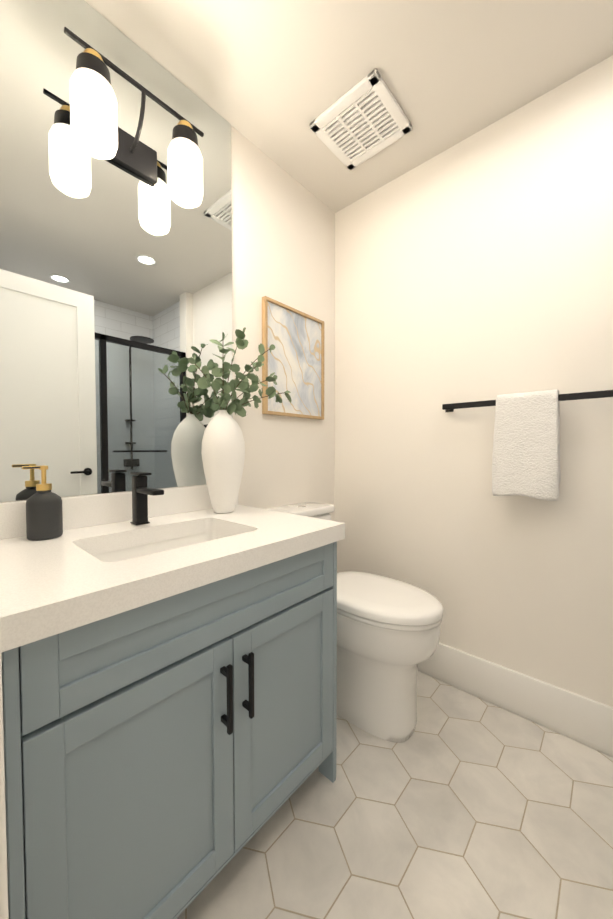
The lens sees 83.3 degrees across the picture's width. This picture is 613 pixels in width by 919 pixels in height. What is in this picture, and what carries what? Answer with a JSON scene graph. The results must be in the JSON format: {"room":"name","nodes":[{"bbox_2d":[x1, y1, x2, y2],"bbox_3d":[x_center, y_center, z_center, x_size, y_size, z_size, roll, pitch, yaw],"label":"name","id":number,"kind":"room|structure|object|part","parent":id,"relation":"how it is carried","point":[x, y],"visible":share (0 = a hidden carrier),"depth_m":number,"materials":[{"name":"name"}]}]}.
{"room":"bathroom","nodes":[
{"label":"bathroom","id":0,"kind":"room"},
{"bbox_2d":[0,126,334,520],"bbox_3d":[-0.852,-0.179,1.146,0.120,2.678,3.300,2,2,42],"label":"wall","id":1,"kind":"structure","parent":0,"point":[283,234],"depth_m":1.83,"materials":[{"name":"white paint"}]},
{"bbox_2d":[0,0,232,501],"bbox_3d":[-0.645,-0.701,1.264,0.005,1.634,0.895,2,2,42],"label":"mirror","id":2,"kind":"object","parent":1,"relation":"attached to","point":[115,296],"visible":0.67,"depth_m":1.19,"materials":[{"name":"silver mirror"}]},
{"bbox_2d":[64,27,203,208],"bbox_3d":[-0.572,-1.104,1.187,0.188,0.294,0.450,2,2,42],"label":"sconce","id":3,"kind":"object","parent":2,"relation":"attached to","point":[97,132],"visible":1,"depth_m":1.12,"materials":[{"name":"white glass"}]},
{"bbox_3d":[-0.648,-1.050,1.055,0.124,0.196,0.124,2,2,42],"label":"lamp shade","id":4,"kind":"part","parent":3,"relation":"part of","materials":[{"name":"white glass"}]},
{"bbox_3d":[-0.448,-1.057,1.278,0.124,0.196,0.124,2,2,42],"label":"lamp shade","id":5,"kind":"part","parent":3,"relation":"part of","materials":[{"name":"white glass"}]},
{"bbox_2d":[262,296,323,419],"bbox_3d":[-0.059,-0.529,1.909,0.028,0.585,0.470,2,2,42],"label":"framed art","id":6,"kind":"object","parent":1,"relation":"attached to","point":[294,360],"visible":1,"depth_m":1.89,"materials":[{"name":"paper"}]},
{"bbox_2d":[85,0,612,212],"bbox_3d":[0.162,-1.530,0.198,3.000,0.080,3.300,2,2,42],"label":"ceiling","id":7,"kind":"structure","parent":0,"point":[272,79],"depth_m":1.31,"materials":[{"name":"paint"}]},
{"bbox_2d":[309,69,411,169],"bbox_3d":[0.249,-1.520,1.577,0.350,0.022,0.330,2,2,42],"label":"ceiling vent","id":8,"kind":"object","parent":7,"relation":"in","point":[361,121],"visible":1,"depth_m":1.55,"materials":[{"name":"white plastic"}]},
{"bbox_2d":[176,671,612,918],"bbox_3d":[0.162,1.217,0.282,3.000,0.060,3.300,2,2,42],"label":"floor","id":9,"kind":"structure","parent":0,"point":[459,804],"depth_m":1.07,"materials":[{"name":"tile"}]},
{"bbox_2d":[0,485,344,918],"bbox_3d":[-0.404,0.643,1.090,0.650,1.038,0.934,2,2,42],"label":"bathroom vanity","id":10,"kind":"object","parent":9,"relation":"on","point":[169,681],"visible":0.96,"depth_m":0.79,"materials":[{"name":"blue paint"}]},
{"bbox_2d":[0,485,344,652],"bbox_3d":[-0.410,0.204,1.082,0.633,0.160,0.934,2,2,42],"label":"countertop","id":11,"kind":"structure","parent":10,"relation":"on","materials":[{"name":"white stone"}]},
{"bbox_2d":[22,465,62,540],"bbox_3d":[-0.777,0.124,1.017,0.086,0.213,0.093,2,2,42],"label":"soap dispenser","id":12,"kind":"object","parent":11,"relation":"on","point":[44,517],"visible":1,"depth_m":0.99,"materials":[{"name":"matte black ceramic"},{"name":"brushed brass"}]},
{"bbox_2d":[130,472,163,524],"bbox_3d":[-0.541,0.136,1.170,0.175,0.180,0.048,2,2,42],"label":"faucet","id":13,"kind":"object","parent":11,"relation":"on","point":[141,491],"visible":1,"depth_m":1.19,"materials":[{"name":"black metal"}]},
{"bbox_2d":[92,532,228,561],"bbox_3d":[-0.412,0.355,1.061,0.308,0.140,0.473,2,2,42],"label":"sink","id":14,"kind":"object","parent":11,"relation":"in","point":[122,552],"depth_m":1.17,"materials":[{"name":"white ceramic"}]},
{"bbox_2d":[188,327,291,512],"bbox_3d":[-0.271,-0.169,1.448,0.251,0.773,0.440,2,2,42],"label":"vase","id":15,"kind":"object","parent":11,"relation":"on","point":[223,450],"visible":1,"depth_m":1.38,"materials":[{"name":"white ceramic"}]},
{"bbox_2d":[267,502,443,742],"bbox_3d":[0.212,0.698,1.631,0.844,0.896,0.390,2,2,42],"label":"toilet","id":16,"kind":"object","parent":9,"relation":"on","point":[388,633],"visible":0.67,"depth_m":1.41,"materials":[{"name":"white ceramic"}]},
{"bbox_3d":[-0.028,0.270,1.832,0.202,0.041,0.334,2,2,42],"label":"tank lid","id":17,"kind":"part","parent":16,"relation":"part of","materials":[{"name":"white ceramic"}]},
{"bbox_3d":[-0.028,0.463,1.838,0.188,0.344,0.320,2,2,42],"label":"tank","id":18,"kind":"part","parent":16,"relation":"part of","materials":[{"name":"white ceramic"}]},
{"bbox_3d":[0.314,0.633,1.537,0.561,0.020,0.386,2,2,42],"label":"seat","id":19,"kind":"part","parent":16,"relation":"part of","materials":[{"name":"white ceramic"}]},
{"bbox_3d":[0.314,0.601,1.536,0.569,0.040,0.390,2,2,42],"label":"lid","id":20,"kind":"part","parent":16,"relation":"part of","materials":[{"name":"white ceramic"}]},
{"bbox_2d":[334,55,612,706],"bbox_3d":[1.267,-0.184,1.325,2.800,2.678,0.129,2,2,42],"label":"wall","id":21,"kind":"structure","parent":0,"point":[477,266],"depth_m":1.61,"materials":[{"name":"white paint"}]},
{"bbox_2d":[418,643,612,756],"bbox_3d":[0.816,1.048,1.669,1.720,0.193,0.015,2,2,42],"label":"baseboard","id":22,"kind":"structure","parent":21,"relation":"attached to","point":[586,721],"depth_m":1.52,"materials":[{"name":"white paint"}]},
{"bbox_2d":[442,390,612,500],"bbox_3d":[0.957,-0.060,1.441,0.786,0.445,0.112,2,2,42],"label":"towel rail","id":23,"kind":"object","parent":21,"relation":"attached to","point":[526,452],"visible":1,"depth_m":1.43,"materials":[{"name":"white fabric"}]},
{"bbox_2d":[492,390,560,500],"bbox_3d":[0.923,-0.060,1.452,0.248,0.447,0.085,2,2,42],"label":"towel","id":24,"kind":"object","parent":23,"relation":"hanging from","point":[526,440],"depth_m":1.43,"materials":[{"name":"white fabric"}]},
{"bbox_3d":[-0.108,-1.330,0.037,0.860,0.310,0.130,2,2,42],"label":"wall","id":25,"kind":"structure","parent":0,"visible":0},
{"bbox_2d":[0,620,8,918],"bbox_3d":[-0.058,-0.033,0.125,1.000,2.448,0.009,2,2,42],"label":"door frame","id":26,"kind":"structure","parent":25,"relation":"attached to","point":[4,913],"depth_m":0.42,"materials":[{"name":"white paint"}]}
]}

